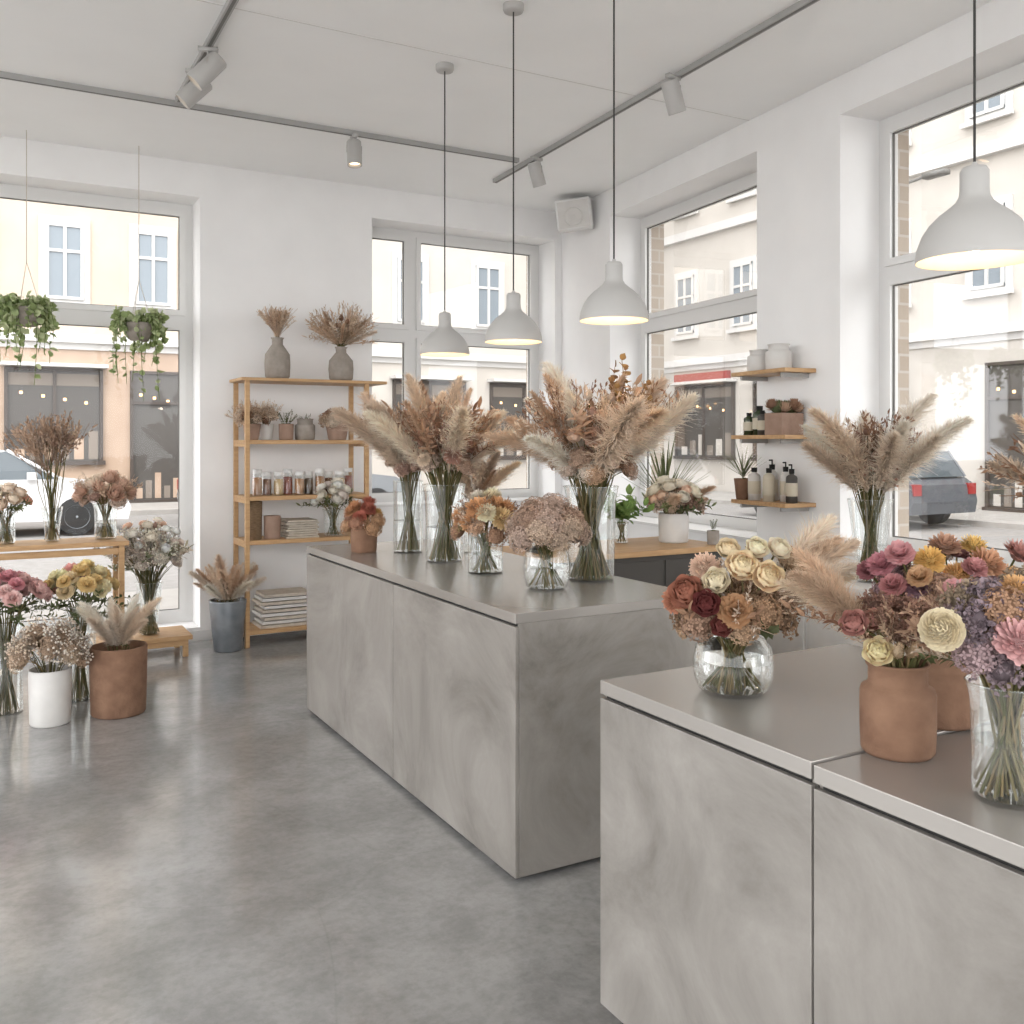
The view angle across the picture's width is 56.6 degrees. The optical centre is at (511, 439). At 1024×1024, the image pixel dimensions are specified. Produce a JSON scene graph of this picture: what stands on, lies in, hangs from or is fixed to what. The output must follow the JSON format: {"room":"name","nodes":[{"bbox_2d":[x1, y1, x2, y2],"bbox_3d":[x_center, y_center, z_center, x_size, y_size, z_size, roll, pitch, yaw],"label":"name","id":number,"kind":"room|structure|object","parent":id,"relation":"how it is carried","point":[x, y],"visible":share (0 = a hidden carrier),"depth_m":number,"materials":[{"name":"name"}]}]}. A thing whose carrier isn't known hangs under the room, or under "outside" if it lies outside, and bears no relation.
{"room":"flower shop","nodes":[
{"label":"flower shop","id":0,"kind":"room"},
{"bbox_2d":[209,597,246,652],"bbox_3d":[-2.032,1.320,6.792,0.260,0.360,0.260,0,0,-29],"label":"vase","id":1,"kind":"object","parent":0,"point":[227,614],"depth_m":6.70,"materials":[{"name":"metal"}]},
{"bbox_2d":[0,136,561,644],"bbox_3d":[-3.407,-0.285,6.711,9.600,3.570,0.360,0,0,-29],"label":"wall","id":2,"kind":"structure","parent":0,"point":[303,245],"depth_m":7.38,"materials":[{"name":"paint"}]},
{"bbox_2d":[0,183,192,636],"bbox_3d":[-3.941,-0.208,6.570,3.330,3.216,0.085,0,0,-29],"label":"window","id":3,"kind":"structure","parent":2,"relation":"in","point":[180,320],"depth_m":7.31,"materials":[{"name":"white"}]},
{"bbox_2d":[0,630,304,660],"bbox_3d":[-2.399,1.462,7.059,6.500,0.075,0.015,0,0,-29],"label":"baseboard","id":4,"kind":"structure","parent":2,"relation":"attached to","point":[202,635],"depth_m":7.09,"materials":[{"name":"white paint"}]},
{"bbox_2d":[372,226,542,506],"bbox_3d":[-0.458,-0.633,8.342,1.760,2.366,0.390,0,0,-29],"label":"window","id":5,"kind":"structure","parent":2,"relation":"in","point":[410,333],"depth_m":8.28,"materials":[{"name":"white"}]},
{"bbox_2d":[526,256,526,487],"bbox_3d":[-3.623,-0.585,6.893,9.400,4.170,0.150,0,0,-29],"label":"trim","id":6,"kind":"structure","parent":2,"relation":"attached to","point":[526,256],"depth_m":9.08,"materials":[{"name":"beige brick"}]},
{"bbox_2d":[279,424,293,439],"bbox_3d":[-1.688,-0.060,7.099,0.110,0.120,0.110,0,0,-29],"label":"vase","id":7,"kind":"object","parent":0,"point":[286,431],"depth_m":7.05,"materials":[{"name":"ceramic"}]},
{"bbox_2d":[0,630,621,1023],"bbox_3d":[-0.729,1.525,2.021,9.700,0.050,10.640,0,0,-29],"label":"floor","id":8,"kind":"structure","parent":0,"point":[217,852],"depth_m":3.22,"materials":[{"name":"concrete"}]},
{"bbox_2d":[0,567,66,715],"bbox_3d":[-2.797,1.095,5.227,0.529,0.811,0.584,0,0,21],"label":"vase","id":9,"kind":"object","parent":8,"relation":"on","point":[14,585],"visible":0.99,"depth_m":5.20,"materials":[{"name":"clear glass"}]},
{"bbox_2d":[4,616,93,727],"bbox_3d":[-2.439,1.219,5.016,0.418,0.563,0.418,0,0,26],"label":"dried flowers","id":10,"kind":"object","parent":8,"relation":"on","point":[49,685],"visible":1,"depth_m":4.96,"materials":[{"name":"plant"}]},
{"bbox_2d":[0,536,128,619],"bbox_3d":[-3.557,1.077,5.790,2.240,0.845,0.380,0,0,-29],"label":"table","id":11,"kind":"object","parent":8,"relation":"on","point":[118,544],"visible":0.77,"depth_m":6.07,"materials":[{"name":"brown wood"}]},
{"bbox_2d":[0,482,32,544],"bbox_3d":[-3.211,0.460,5.968,0.369,0.389,0.390,0,0,-26],"label":"vase","id":12,"kind":"object","parent":11,"relation":"on","point":[19,495],"visible":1,"depth_m":5.96,"materials":[{"name":"clear glass"}]},
{"bbox_2d":[0,409,97,541],"bbox_3d":[-2.973,0.228,6.091,0.587,0.855,0.625,0,0,-29],"label":"vase","id":13,"kind":"object","parent":11,"relation":"on","point":[52,437],"visible":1,"depth_m":6.09,"materials":[{"name":"clear glass"}]},
{"bbox_2d":[69,469,142,539],"bbox_3d":[-2.692,0.424,6.285,0.443,0.462,0.425,0,0,13],"label":"vase","id":14,"kind":"object","parent":11,"relation":"on","point":[118,491],"visible":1,"depth_m":6.21,"materials":[{"name":"clear glass"}]},
{"bbox_2d":[21,559,140,702],"bbox_3d":[-2.483,1.093,5.520,0.573,0.814,0.614,0,0,17],"label":"vase","id":15,"kind":"object","parent":8,"relation":"on","point":[86,577],"visible":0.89,"depth_m":5.44,"materials":[{"name":"clear glass"}]},
{"bbox_2d":[75,593,162,719],"bbox_3d":[-2.166,1.179,5.218,0.426,0.642,0.426,0,0,10],"label":"pot","id":16,"kind":"object","parent":8,"relation":"on","point":[118,666],"visible":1,"depth_m":5.13,"materials":[{"name":"ceramic"}]},
{"bbox_2d":[90,625,192,656],"bbox_3d":[-2.578,1.425,6.601,0.620,0.150,0.400,0,0,-29],"label":"wooden stand","id":17,"kind":"object","parent":8,"relation":"on","point":[170,636],"visible":0.54,"depth_m":6.54,"materials":[{"name":"brown wood"}]},
{"bbox_2d":[93,517,193,634],"bbox_3d":[-2.545,0.941,6.624,0.650,0.818,0.646,0,0,-6],"label":"flower vase","id":18,"kind":"object","parent":17,"relation":"on","point":[153,539],"visible":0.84,"depth_m":6.55,"materials":[{"name":"clear glass"}]},
{"bbox_2d":[188,554,266,652],"bbox_3d":[-2.021,1.145,6.779,0.575,0.709,0.530,0,0,-34],"label":"bucket","id":19,"kind":"object","parent":8,"relation":"on","point":[228,609],"visible":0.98,"depth_m":6.70,"materials":[{"name":"metal"}]},
{"bbox_2d":[229,377,386,647],"bbox_3d":[-1.547,0.524,7.246,1.110,1.952,0.400,0,0,-29],"label":"wooden shelving unit","id":20,"kind":"object","parent":8,"relation":"on","point":[249,628],"visible":0.66,"depth_m":7.04,"materials":[{"name":"brown wood"}]},
{"bbox_2d":[225,400,278,439],"bbox_3d":[-1.919,-0.153,6.993,0.406,0.306,0.282,0,0,-39],"label":"pot","id":21,"kind":"object","parent":20,"relation":"on","point":[256,414],"visible":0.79,"depth_m":6.95,"materials":[{"name":"ceramic"}]},
{"bbox_2d":[250,501,261,539],"bbox_3d":[-1.893,0.590,6.984,0.110,0.280,0.110,0,0,-29],"label":"book","id":22,"kind":"object","parent":20,"relation":"on","point":[255,506],"visible":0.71,"depth_m":6.94,"materials":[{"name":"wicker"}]},
{"bbox_2d":[253,399,282,439],"bbox_3d":[-1.843,-0.157,7.112,0.247,0.315,0.258,0,0,44],"label":"pot","id":23,"kind":"object","parent":20,"relation":"on","point":[266,431],"visible":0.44,"depth_m":7.07,"materials":[{"name":"white ceramic"}]},
{"bbox_2d":[264,515,280,538],"bbox_3d":[-1.774,0.645,7.028,0.124,0.170,0.124,0,0,-29],"label":"candle jar","id":24,"kind":"object","parent":20,"relation":"on","point":[272,523],"visible":1,"depth_m":6.98,"materials":[{"name":"ceramic"}]},
{"bbox_2d":[256,305,294,377],"bbox_3d":[-1.776,-0.728,7.066,0.318,0.552,0.315,0,0,37],"label":"vase","id":25,"kind":"object","parent":20,"relation":"on","point":[277,358],"visible":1,"depth_m":7.03,"materials":[{"name":"grey ceramic"}]},
{"bbox_2d":[252,587,306,628],"bbox_3d":[-1.730,1.257,7.133,0.380,0.246,0.260,0,0,-29],"label":"magazine stack","id":26,"kind":"object","parent":20,"relation":"on","point":[282,607],"visible":0.8,"depth_m":7.03,"materials":[{"name":"paper"}]},
{"bbox_2d":[277,411,296,439],"bbox_3d":[-1.679,-0.116,7.114,0.149,0.233,0.140,0,0,-7],"label":"potted succulent","id":27,"kind":"object","parent":20,"relation":"on","point":[286,431],"visible":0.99,"depth_m":7.06,"materials":[{"name":"ceramic"}]},
{"bbox_2d":[280,517,318,538],"bbox_3d":[-1.615,0.663,7.185,0.250,0.133,0.240,0,0,-29],"label":"linens","id":28,"kind":"object","parent":20,"relation":"on","point":[304,527],"visible":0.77,"depth_m":7.09,"materials":[{"name":"fabric"}]},
{"bbox_2d":[252,468,352,495],"bbox_3d":[-1.569,0.313,7.165,0.785,0.194,0.113,0,0,-29],"label":"spice jars","id":29,"kind":"object","parent":20,"relation":"on","point":[260,486],"visible":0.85,"depth_m":7.10,"materials":[{"name":"brown"}]},
{"bbox_2d":[295,413,314,439],"bbox_3d":[-1.567,-0.101,7.189,0.150,0.203,0.150,0,0,-29],"label":"potted succulent","id":30,"kind":"object","parent":20,"relation":"on","point":[304,428],"visible":1,"depth_m":7.13,"materials":[{"name":"ceramic"}]},
{"bbox_2d":[296,478,352,535],"bbox_3d":[-1.413,0.508,7.224,0.447,0.444,0.458,0,0,-21],"label":"vase","id":31,"kind":"object","parent":20,"relation":"on","point":[339,491],"visible":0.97,"depth_m":7.17,"materials":[{"name":"clear glass"}]},
{"bbox_2d":[318,407,347,439],"bbox_3d":[-1.342,-0.128,7.273,0.301,0.255,0.289,0,0,-35],"label":"pot","id":32,"kind":"object","parent":20,"relation":"on","point":[333,433],"visible":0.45,"depth_m":7.20,"materials":[{"name":"ceramic"}]},
{"bbox_2d":[301,300,378,379],"bbox_3d":[-1.302,-0.764,7.292,0.609,0.625,0.606,0,0,-19],"label":"vase","id":33,"kind":"object","parent":20,"relation":"on","point":[340,364],"visible":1,"depth_m":7.22,"materials":[{"name":"beige ceramic"}]},
{"bbox_2d":[307,539,702,878],"bbox_3d":[-0.205,1.043,4.428,0.818,0.914,2.350,0,0,-29],"label":"counter","id":34,"kind":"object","parent":8,"relation":"on","point":[479,695],"depth_m":3.52,"materials":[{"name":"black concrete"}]},
{"bbox_2d":[340,495,385,552],"bbox_3d":[-0.781,0.438,4.976,0.232,0.297,0.244,0,0,-21],"label":"potted flowers","id":35,"kind":"object","parent":34,"relation":"on","point":[363,538],"visible":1,"depth_m":4.92,"materials":[{"name":"orange plant"}]},
{"bbox_2d":[327,389,448,552],"bbox_3d":[-0.555,0.154,4.927,0.802,0.865,0.746,0,0,-16],"label":"vase","id":36,"kind":"object","parent":34,"relation":"on","point":[392,458],"visible":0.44,"depth_m":4.92,"materials":[{"name":"clear glass"}]},
{"bbox_2d":[359,372,525,562],"bbox_3d":[-0.275,0.127,4.645,0.861,0.919,0.898,0,0,23],"label":"vase","id":37,"kind":"object","parent":34,"relation":"on","point":[457,448],"visible":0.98,"depth_m":4.52,"materials":[{"name":"clear glass"}]},
{"bbox_2d":[436,451,521,552],"bbox_3d":[-0.188,0.313,4.921,0.407,0.545,0.443,0,0,-32],"label":"vase","id":38,"kind":"object","parent":34,"relation":"on","point":[485,476],"visible":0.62,"depth_m":4.89,"materials":[{"name":"clear glass"}]},
{"bbox_2d":[450,486,519,573],"bbox_3d":[-0.122,0.395,4.229,0.333,0.381,0.395,0,0,-10],"label":"vase","id":39,"kind":"object","parent":34,"relation":"on","point":[486,506],"visible":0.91,"depth_m":4.13,"materials":[{"name":"clear glass"}]},
{"bbox_2d":[504,493,592,590],"bbox_3d":[0.134,0.396,3.741,0.347,0.380,0.336,0,0,-29],"label":"hydrangea vase","id":40,"kind":"object","parent":34,"relation":"on","point":[553,524],"visible":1,"depth_m":3.66,"materials":[{"name":"clear glass"}]},
{"bbox_2d":[482,353,699,581],"bbox_3d":[0.385,0.107,3.906,0.906,0.957,0.954,0,0,-29],"label":"vase","id":41,"kind":"object","parent":34,"relation":"on","point":[621,418],"visible":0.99,"depth_m":3.89,"materials":[{"name":"clear glass"}]},
{"bbox_2d":[490,536,721,664],"bbox_3d":[0.532,1.050,5.361,1.320,0.900,0.600,0,0,-29],"label":"counter","id":42,"kind":"object","parent":8,"relation":"on","point":[644,559],"visible":0.19,"depth_m":5.24,"materials":[{"name":"brown wood"}]},
{"bbox_2d":[525,546,543,553],"bbox_3d":[0.140,0.585,5.090,0.090,0.030,0.150,0,0,-29],"label":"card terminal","id":43,"kind":"object","parent":42,"relation":"on","point":[533,549],"visible":0.25,"depth_m":5.05,"materials":[{"name":"black"}]},
{"bbox_2d":[602,484,654,543],"bbox_3d":[0.652,0.427,5.489,0.334,0.346,0.406,0,0,20],"label":"vase","id":44,"kind":"object","parent":42,"relation":"on","point":[623,510],"visible":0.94,"depth_m":5.48,"materials":[{"name":"clear glass"}]},
{"bbox_2d":[624,433,710,491],"bbox_3d":[0.957,0.276,5.821,0.494,0.649,0.600,0,0,-29],"label":"plant","id":45,"kind":"object","parent":42,"relation":"on","point":[668,463],"visible":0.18,"depth_m":5.82,"materials":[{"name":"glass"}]},
{"bbox_2d":[640,475,716,542],"bbox_3d":[0.962,0.403,5.573,0.478,0.394,0.499,0,0,42],"label":"pot","id":46,"kind":"object","parent":42,"relation":"on","point":[668,494],"visible":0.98,"depth_m":5.51,"materials":[{"name":"white ceramic"}]},
{"bbox_2d":[707,519,718,544],"bbox_3d":[1.156,0.525,5.458,0.073,0.149,0.070,0,0,-29],"label":"potted succulent","id":47,"kind":"object","parent":42,"relation":"on","point":[712,535],"visible":0.98,"depth_m":5.43,"materials":[{"name":"ceramic"}]},
{"bbox_2d":[600,643,1023,1023],"bbox_3d":[0.797,1.059,2.357,0.908,0.882,0.712,0,0,-29],"label":"countertop","id":48,"kind":"structure","parent":8,"relation":"on","point":[707,800],"depth_m":2.14,"materials":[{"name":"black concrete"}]},
{"bbox_2d":[661,510,863,698],"bbox_3d":[0.625,0.398,2.324,0.504,0.441,0.432,0,0,13],"label":"vase","id":49,"kind":"object","parent":48,"relation":"on","point":[751,604],"visible":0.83,"depth_m":2.24,"materials":[{"name":"clear glass"}]},
{"bbox_2d":[856,531,1023,730],"bbox_3d":[0.938,0.410,2.057,0.355,0.416,0.396,0,0,28],"label":"terracotta flower pot","id":50,"kind":"object","parent":48,"relation":"on","point":[893,570],"visible":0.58,"depth_m":2.02,"materials":[{"name":"ceramic"}]},
{"bbox_2d":[742,562,994,671],"bbox_3d":[1.946,1.095,4.367,0.632,0.810,2.190,0,0,-23],"label":"base cabinet","id":51,"kind":"object","parent":8,"relation":"on","point":[811,635],"visible":0.02,"depth_m":4.72,"materials":[{"name":"white"}]},
{"bbox_2d":[798,391,977,582],"bbox_3d":[1.772,0.223,4.588,0.810,0.934,0.855,0,0,5],"label":"vase","id":52,"kind":"object","parent":51,"relation":"on","point":[871,457],"visible":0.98,"depth_m":4.50,"materials":[{"name":"clear glass"}]},
{"bbox_2d":[979,413,1023,502],"bbox_3d":[2.230,0.267,3.667,0.732,0.846,0.853,0,0,34],"label":"vase","id":53,"kind":"object","parent":51,"relation":"on","point":[1009,468],"visible":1,"depth_m":3.68,"materials":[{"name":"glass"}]},
{"bbox_2d":[814,716,1023,1023],"bbox_3d":[1.378,1.061,1.318,0.908,0.878,1.657,0,0,-29],"label":"countertop","id":54,"kind":"structure","parent":8,"relation":"on","point":[919,880],"depth_m":1.65,"materials":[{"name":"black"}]},
{"bbox_2d":[776,545,987,762],"bbox_3d":[0.749,0.415,1.887,0.427,0.412,0.438,0,0,-29],"label":"terracotta flower pot","id":55,"kind":"object","parent":54,"relation":"on","point":[898,703],"visible":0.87,"depth_m":1.85,"materials":[{"name":"ceramic"}]},
{"bbox_2d":[898,563,1023,809],"bbox_3d":[0.859,0.419,1.643,0.333,0.406,0.327,0,0,14],"label":"vase","id":56,"kind":"object","parent":54,"relation":"on","point":[972,608],"visible":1,"depth_m":1.58,"materials":[{"name":"clear glass"}]},
{"bbox_2d":[0,0,992,211],"bbox_3d":[-0.792,-2.170,2.135,9.700,0.200,10.900,0,0,-29],"label":"ceiling","id":57,"kind":"structure","parent":0,"point":[276,67],"depth_m":5.35,"materials":[{"name":"paint"}]},
{"bbox_2d":[0,130,59,385],"bbox_3d":[-3.257,-1.219,6.359,0.399,1.701,0.384,0,0,-33],"label":"hanging plant","id":58,"kind":"object","parent":57,"relation":"hanging from","point":[16,314],"visible":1,"depth_m":6.31,"materials":[{"name":"green plant"}]},
{"bbox_2d":[108,280,168,400],"bbox_3d":[-2.630,-1.171,6.700,0.412,1.797,0.411,0,0,-29],"label":"hanging plant","id":59,"kind":"object","parent":57,"relation":"hanging from","point":[138,327],"visible":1,"depth_m":6.63,"materials":[{"name":"green plant"}]},
{"bbox_2d":[175,68,211,108],"bbox_3d":[-1.752,-1.931,5.232,0.194,0.218,0.104,0,0,-12],"label":"track spotlight","id":60,"kind":"object","parent":57,"relation":"hanging from","point":[189,95],"visible":0.69,"depth_m":5.19,"materials":[{"name":"white metal"}]},
{"bbox_2d":[175,0,238,102],"bbox_3d":[-0.866,-2.054,3.640,0.036,0.031,4.800,0,0,-29],"label":"track","id":61,"kind":"object","parent":57,"relation":"attached to","point":[230,5],"depth_m":4.74,"materials":[{"name":"grey metal"}]},
{"bbox_2d":[187,46,226,90],"bbox_3d":[-1.586,-1.928,4.936,0.199,0.224,0.108,0,0,-12],"label":"track spotlight","id":62,"kind":"object","parent":57,"relation":"hanging from","point":[212,64],"visible":1,"depth_m":4.90,"materials":[{"name":"white metal"}]},
{"bbox_2d":[0,71,518,162],"bbox_3d":[-2.983,-2.054,5.286,6.950,0.031,0.045,0,0,-29],"label":"track","id":63,"kind":"object","parent":57,"relation":"attached to","point":[3,75],"depth_m":6.00,"materials":[{"name":"grey metal"}]},
{"bbox_2d":[346,133,361,167],"bbox_3d":[-1.055,-1.933,6.356,0.104,0.213,0.120,0,0,-25],"label":"track spotlight","id":64,"kind":"object","parent":57,"relation":"hanging from","point":[353,147],"visible":1,"depth_m":6.32,"materials":[{"name":"white metal"}]},
{"bbox_2d":[420,62,469,356],"bbox_3d":[-0.371,-1.270,5.245,0.274,1.600,0.274,0,0,-29],"label":"pendant lamp","id":65,"kind":"object","parent":57,"relation":"hanging from","point":[444,341],"visible":1,"depth_m":5.20,"materials":[{"name":"white metal"}]},
{"bbox_2d":[197,0,748,120],"bbox_3d":[-2.212,-2.069,4.059,8.900,0.002,0.005,0,0,-29],"label":"trim","id":66,"kind":"structure","parent":57,"relation":"attached to","point":[197,0],"depth_m":5.09,"materials":[{"name":"white"}]},
{"bbox_2d":[485,0,541,344],"bbox_3d":[0.007,-1.268,4.518,0.274,1.605,0.274,0,0,-29],"label":"pendant lamp","id":67,"kind":"object","parent":57,"relation":"hanging from","point":[513,326],"visible":1,"depth_m":4.47,"materials":[{"name":"white metal"}]},
{"bbox_2d":[528,156,545,187],"bbox_3d":[0.180,-1.931,6.861,0.104,0.219,0.153,0,0,44],"label":"track spotlight","id":68,"kind":"object","parent":57,"relation":"hanging from","point":[535,168],"visible":1,"depth_m":6.82,"materials":[{"name":"white metal"}]},
{"bbox_2d":[579,0,648,324],"bbox_3d":[0.404,-1.271,3.766,0.274,1.598,0.274,0,0,-29],"label":"pendant lamp","id":69,"kind":"object","parent":57,"relation":"hanging from","point":[613,302],"visible":1,"depth_m":3.71,"materials":[{"name":"white metal"}]},
{"bbox_2d":[493,0,819,182],"bbox_3d":[0.982,-2.054,5.274,0.040,0.031,5.057,0,0,-26],"label":"track","id":70,"kind":"object","parent":57,"relation":"attached to","point":[800,5],"depth_m":5.30,"materials":[{"name":"grey metal"}]},
{"bbox_2d":[661,72,685,115],"bbox_3d":[0.905,-1.929,5.318,0.159,0.223,0.104,0,0,-41],"label":"track spotlight","id":71,"kind":"object","parent":57,"relation":"hanging from","point":[671,89],"visible":1,"depth_m":5.28,"materials":[{"name":"white metal"}]},
{"bbox_2d":[915,0,1023,270],"bbox_3d":[1.149,-1.258,2.361,0.274,1.625,0.274,0,0,-29],"label":"pendant lamp","id":72,"kind":"object","parent":57,"relation":"hanging from","point":[977,232],"visible":1,"depth_m":2.32,"materials":[{"name":"white metal"}]},
{"bbox_2d":[707,530,718,544],"bbox_3d":[1.155,0.560,5.457,0.070,0.080,0.070,0,0,-29],"label":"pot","id":73,"kind":"object","parent":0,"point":[712,535],"depth_m":5.43,"materials":[{"name":"ceramic"}]},
{"bbox_2d":[562,0,1023,650],"bbox_3d":[2.722,-0.285,3.869,0.360,3.570,10.600,0,0,-23],"label":"wall","id":74,"kind":"structure","parent":0,"point":[814,155],"depth_m":5.65,"materials":[{"name":"paint"}]},
{"bbox_2d":[555,196,593,232],"bbox_3d":[0.532,-1.910,8.066,0.321,0.306,0.254,0,0,10],"label":"wall speaker","id":75,"kind":"object","parent":74,"relation":"attached to","point":[574,214],"visible":1,"depth_m":7.96,"materials":[{"name":"white plastic"}]},
{"bbox_2d":[607,171,756,540],"bbox_3d":[1.340,-0.600,7.024,0.390,2.500,1.910,0,0,-23],"label":"window","id":76,"kind":"structure","parent":74,"relation":"in","point":[742,303],"depth_m":7.22,"materials":[{"name":"white"}]},
{"bbox_2d":[731,435,808,442],"bbox_3d":[1.579,-0.005,5.766,0.229,0.050,0.510,0,0,-23],"label":"wall shelf","id":77,"kind":"object","parent":74,"relation":"attached to","point":[743,438],"visible":0.84,"depth_m":5.64,"materials":[{"name":"brown wood"}]},
{"bbox_2d":[743,413,752,434],"bbox_3d":[1.484,-0.100,5.948,0.070,0.140,0.070,0,0,-29],"label":"glass bottle","id":78,"kind":"object","parent":77,"relation":"on","point":[747,424],"visible":0.69,"depth_m":5.92,"materials":[{"name":"grey"}]},
{"bbox_2d":[752,406,765,434],"bbox_3d":[1.529,-0.120,5.869,0.086,0.180,0.086,0,0,-29],"label":"bottle","id":79,"kind":"object","parent":77,"relation":"on","point":[756,414],"visible":0.51,"depth_m":5.85,"materials":[{"name":"grey"}]},
{"bbox_2d":[757,410,764,434],"bbox_3d":[1.524,-0.105,5.780,0.062,0.150,0.062,0,0,-29],"label":"bottle","id":80,"kind":"object","parent":77,"relation":"on","point":[761,418],"visible":0.68,"depth_m":5.76,"materials":[{"name":"grey"}]},
{"bbox_2d":[764,398,804,434],"bbox_3d":[1.623,-0.140,5.655,0.240,0.220,0.169,0,0,-22],"label":"crate","id":81,"kind":"object","parent":77,"relation":"on","point":[785,419],"visible":1,"depth_m":5.61,"materials":[{"name":"wood"}]},
{"bbox_2d":[731,367,815,380],"bbox_3d":[1.579,-0.395,5.766,0.229,0.050,0.510,0,0,-23],"label":"wall shelf","id":82,"kind":"object","parent":74,"relation":"attached to","point":[757,375],"visible":1,"depth_m":5.63,"materials":[{"name":"brown wood"}]},
{"bbox_2d":[747,349,767,370],"bbox_3d":[1.529,-0.487,5.869,0.150,0.135,0.150,0,0,-29],"label":"stoneware crock","id":83,"kind":"object","parent":82,"relation":"on","point":[756,360],"visible":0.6,"depth_m":5.81,"materials":[{"name":"white ceramic"}]},
{"bbox_2d":[765,343,791,368],"bbox_3d":[1.601,-0.497,5.704,0.156,0.155,0.156,0,0,-29],"label":"stoneware crock","id":84,"kind":"object","parent":82,"relation":"on","point":[778,355],"visible":0.84,"depth_m":5.64,"materials":[{"name":"white ceramic"}]},
{"bbox_2d":[731,498,815,511],"bbox_3d":[1.579,0.395,5.766,0.229,0.050,0.510,0,0,-23],"label":"wall shelf","id":85,"kind":"object","parent":74,"relation":"attached to","point":[800,506],"visible":0.94,"depth_m":5.62,"materials":[{"name":"brown wood"}]},
{"bbox_2d":[718,442,766,499],"bbox_3d":[1.446,0.188,5.936,0.284,0.364,0.275,0,0,-44],"label":"potted plant","id":86,"kind":"object","parent":85,"relation":"on","point":[741,484],"visible":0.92,"depth_m":5.91,"materials":[{"name":"ceramic"}]},
{"bbox_2d":[748,468,760,499],"bbox_3d":[1.493,0.270,5.854,0.078,0.200,0.078,0,0,-29],"label":"soap bottle","id":87,"kind":"object","parent":85,"relation":"on","point":[754,479],"visible":1,"depth_m":5.82,"materials":[{"name":"beige plastic"}]},
{"bbox_2d":[763,468,774,501],"bbox_3d":[1.548,0.270,5.725,0.074,0.200,0.074,0,0,-29],"label":"soap bottle","id":88,"kind":"object","parent":85,"relation":"on","point":[768,478],"visible":1,"depth_m":5.70,"materials":[{"name":"beige plastic"}]},
{"bbox_2d":[769,459,777,500],"bbox_3d":[1.594,0.244,5.821,0.074,0.251,0.074,0,0,-29],"label":"soap bottle","id":89,"kind":"object","parent":85,"relation":"on","point":[771,465],"visible":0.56,"depth_m":5.79,"materials":[{"name":"grey plastic"}]},
{"bbox_2d":[780,462,788,501],"bbox_3d":[1.635,0.250,5.676,0.070,0.240,0.070,0,0,-29],"label":"soap bottle","id":90,"kind":"object","parent":85,"relation":"on","point":[785,473],"visible":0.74,"depth_m":5.65,"materials":[{"name":"beige plastic"}]},
{"bbox_2d":[786,464,797,502],"bbox_3d":[1.643,0.256,5.581,0.070,0.228,0.070,0,0,-29],"label":"bottle","id":91,"kind":"object","parent":85,"relation":"on","point":[791,479],"visible":1,"depth_m":5.55,"materials":[{"name":"grey plastic"}]},
{"bbox_2d":[651,130,908,536],"bbox_3d":[2.906,-0.585,4.112,0.150,4.170,10.900,0,0,-23],"label":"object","id":92,"kind":"structure","parent":74,"relation":"attached to","point":[657,233],"depth_m":5.60,"materials":[{"name":"beige brick"}]},
{"bbox_2d":[846,62,1023,567],"bbox_3d":[2.561,-0.600,4.204,0.390,2.500,2.744,0,0,-23],"label":"window","id":93,"kind":"structure","parent":74,"relation":"in","point":[895,270],"depth_m":5.42,"materials":[{"name":"white"}]},
{"label":"outside","id":94,"kind":"structure","parent":0,"visible":0},
{"bbox_2d":[0,491,1023,622],"bbox_3d":[-10.190,1.550,-3.289,59.000,0.100,44.200,0,0,-29],"label":"pavement","id":95,"kind":"structure","parent":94,"point":[980,518],"depth_m":17.89,"materials":[{"name":"grey concrete"}]},
{"bbox_2d":[909,168,949,183],"bbox_3d":[8.049,-1.892,19.214,0.200,6.780,1.690,0,0,-29],"label":"street lamp","id":96,"kind":"object","parent":95,"relation":"on","point":[941,172],"visible":0.24,"depth_m":18.68,"materials":[{"name":"grey"}]},
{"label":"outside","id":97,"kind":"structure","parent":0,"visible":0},
{"bbox_2d":[0,502,1023,600],"bbox_3d":[-4.879,1.630,8.729,120.000,0.060,100.000,0,0,-29],"label":"street","id":98,"kind":"structure","parent":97,"point":[40,568],"depth_m":15.75,"materials":[{"name":"grey asphalt"}]},
{"bbox_2d":[0,449,130,535],"bbox_3d":[-8.884,0.858,15.999,4.400,1.485,1.960,0,0,-29],"label":"car","id":99,"kind":"object","parent":98,"relation":"on","point":[76,520],"visible":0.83,"depth_m":15.70,"materials":[{"name":"white paint"}]},
{"bbox_2d":[0,198,177,502],"bbox_3d":[-15.379,-6.950,22.393,23.000,17.100,6.500,0,0,-29],"label":"building","id":100,"kind":"structure","parent":98,"relation":"on","point":[82,255],"depth_m":22.27,"materials":[{"name":"beige paint"}]},
{"bbox_2d":[177,474,401,498],"bbox_3d":[-4.332,0.858,19.230,4.400,1.485,1.960,0,0,-29],"label":"car","id":101,"kind":"object","parent":98,"relation":"on","point":[380,483],"visible":0.02,"depth_m":19.21,"materials":[{"name":"grey paint"}]},
{"bbox_2d":[372,239,525,490],"bbox_3d":[-1.041,-6.950,30.406,9.750,17.100,6.500,0,0,-29],"label":"building","id":102,"kind":"structure","parent":98,"relation":"on","point":[477,283],"depth_m":27.00,"materials":[{"name":"paint"}]},
{"bbox_2d":[664,86,1023,512],"bbox_3d":[15.484,-6.950,16.673,6.500,17.100,34.000,0,0,-29],"label":"building","id":103,"kind":"structure","parent":98,"relation":"on","point":[966,330],"depth_m":21.62,"materials":[{"name":"paint"}]},
{"bbox_2d":[754,447,976,523],"bbox_3d":[6.654,0.858,18.840,1.960,1.485,4.400,0,0,-29],"label":"car","id":104,"kind":"object","parent":98,"relation":"on","point":[942,492],"visible":0.27,"depth_m":17.09,"materials":[{"name":"grey paint"}]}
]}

